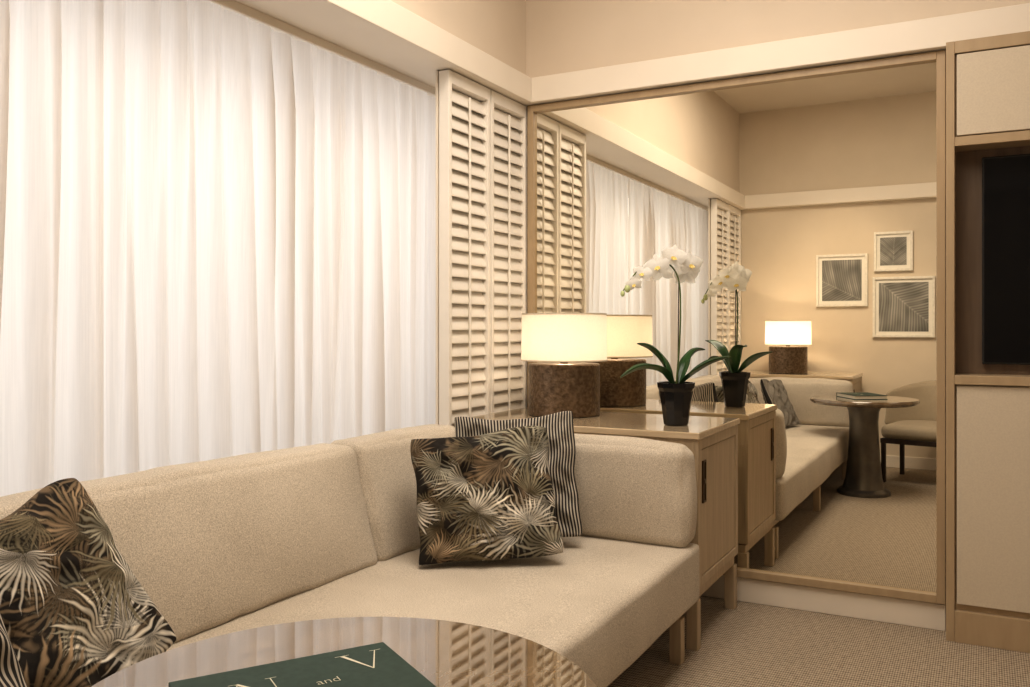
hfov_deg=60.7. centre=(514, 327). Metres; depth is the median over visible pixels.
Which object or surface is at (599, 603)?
seat cushion
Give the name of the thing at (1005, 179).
television
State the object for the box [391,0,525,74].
wall
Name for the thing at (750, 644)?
floor
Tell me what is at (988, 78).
tall cabinet
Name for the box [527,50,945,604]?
wall mirror
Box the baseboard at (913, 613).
[701,575,945,630]
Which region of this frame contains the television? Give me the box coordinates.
[982,154,1029,364]
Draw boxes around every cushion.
[0,443,376,643]
[167,535,698,686]
[331,424,454,560]
[574,433,696,547]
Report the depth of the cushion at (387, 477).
3.01 m
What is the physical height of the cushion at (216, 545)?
0.424 m
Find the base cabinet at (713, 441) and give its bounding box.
[472,408,739,650]
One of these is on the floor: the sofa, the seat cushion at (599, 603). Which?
the sofa
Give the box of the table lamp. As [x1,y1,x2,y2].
[521,313,607,417]
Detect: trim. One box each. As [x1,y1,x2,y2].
[205,0,535,106]
[436,70,515,424]
[531,3,1029,104]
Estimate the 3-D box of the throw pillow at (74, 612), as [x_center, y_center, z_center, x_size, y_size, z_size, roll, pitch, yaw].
[-0.914,0.538,1.678,0.297,0.449,0.481,0,0,15]
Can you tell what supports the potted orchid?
on the base cabinet at (713, 441)
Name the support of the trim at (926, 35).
attached to the wall at (563, 36)
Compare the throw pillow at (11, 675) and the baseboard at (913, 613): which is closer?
the throw pillow at (11, 675)
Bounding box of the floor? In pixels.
[607,596,1029,686]
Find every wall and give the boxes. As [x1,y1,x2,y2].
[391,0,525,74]
[526,0,1029,77]
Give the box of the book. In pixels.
[168,642,435,686]
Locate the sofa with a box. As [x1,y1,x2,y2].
[0,424,698,686]
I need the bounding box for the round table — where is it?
[91,617,597,686]
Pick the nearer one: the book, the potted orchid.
the book
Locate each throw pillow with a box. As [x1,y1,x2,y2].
[0,478,175,686]
[0,614,26,686]
[410,426,562,564]
[454,411,581,536]
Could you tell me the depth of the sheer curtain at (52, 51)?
2.43 m
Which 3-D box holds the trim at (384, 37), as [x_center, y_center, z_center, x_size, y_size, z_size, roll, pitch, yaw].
[-1.186,-1.144,2.577,0.620,0.152,4.370,0,0,28]
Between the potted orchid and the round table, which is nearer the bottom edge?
the round table
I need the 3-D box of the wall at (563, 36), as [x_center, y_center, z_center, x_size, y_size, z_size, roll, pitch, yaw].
[1.872,-0.400,3.506,5.200,3.200,0.150,0,0,28]
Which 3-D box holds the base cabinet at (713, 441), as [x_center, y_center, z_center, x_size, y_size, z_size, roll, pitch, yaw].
[0.361,0.794,3.766,1.050,0.812,0.615,0,0,28]
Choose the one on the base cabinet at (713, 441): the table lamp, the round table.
the table lamp
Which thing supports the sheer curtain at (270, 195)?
hanging from the wall at (497, 28)
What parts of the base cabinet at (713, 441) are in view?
leg, handle, rail, door, leg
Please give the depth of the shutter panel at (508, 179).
4.21 m
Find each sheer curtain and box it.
[0,0,103,496]
[104,0,435,477]
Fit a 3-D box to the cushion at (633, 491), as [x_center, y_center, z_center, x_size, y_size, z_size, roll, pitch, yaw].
[0.255,0.602,3.346,0.885,0.395,0.182,0,0,28]
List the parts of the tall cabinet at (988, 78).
panel, door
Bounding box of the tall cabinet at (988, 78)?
[946,31,1029,652]
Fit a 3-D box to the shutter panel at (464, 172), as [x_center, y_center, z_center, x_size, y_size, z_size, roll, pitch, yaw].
[-0.217,0.048,3.891,0.053,2.285,0.356,0,0,28]
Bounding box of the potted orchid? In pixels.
[620,244,729,425]
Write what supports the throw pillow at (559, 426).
on the sofa
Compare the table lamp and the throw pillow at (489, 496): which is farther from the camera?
the table lamp
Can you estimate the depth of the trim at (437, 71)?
3.75 m
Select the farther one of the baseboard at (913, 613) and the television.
the baseboard at (913, 613)
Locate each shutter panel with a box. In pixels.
[439,69,490,426]
[491,90,526,412]

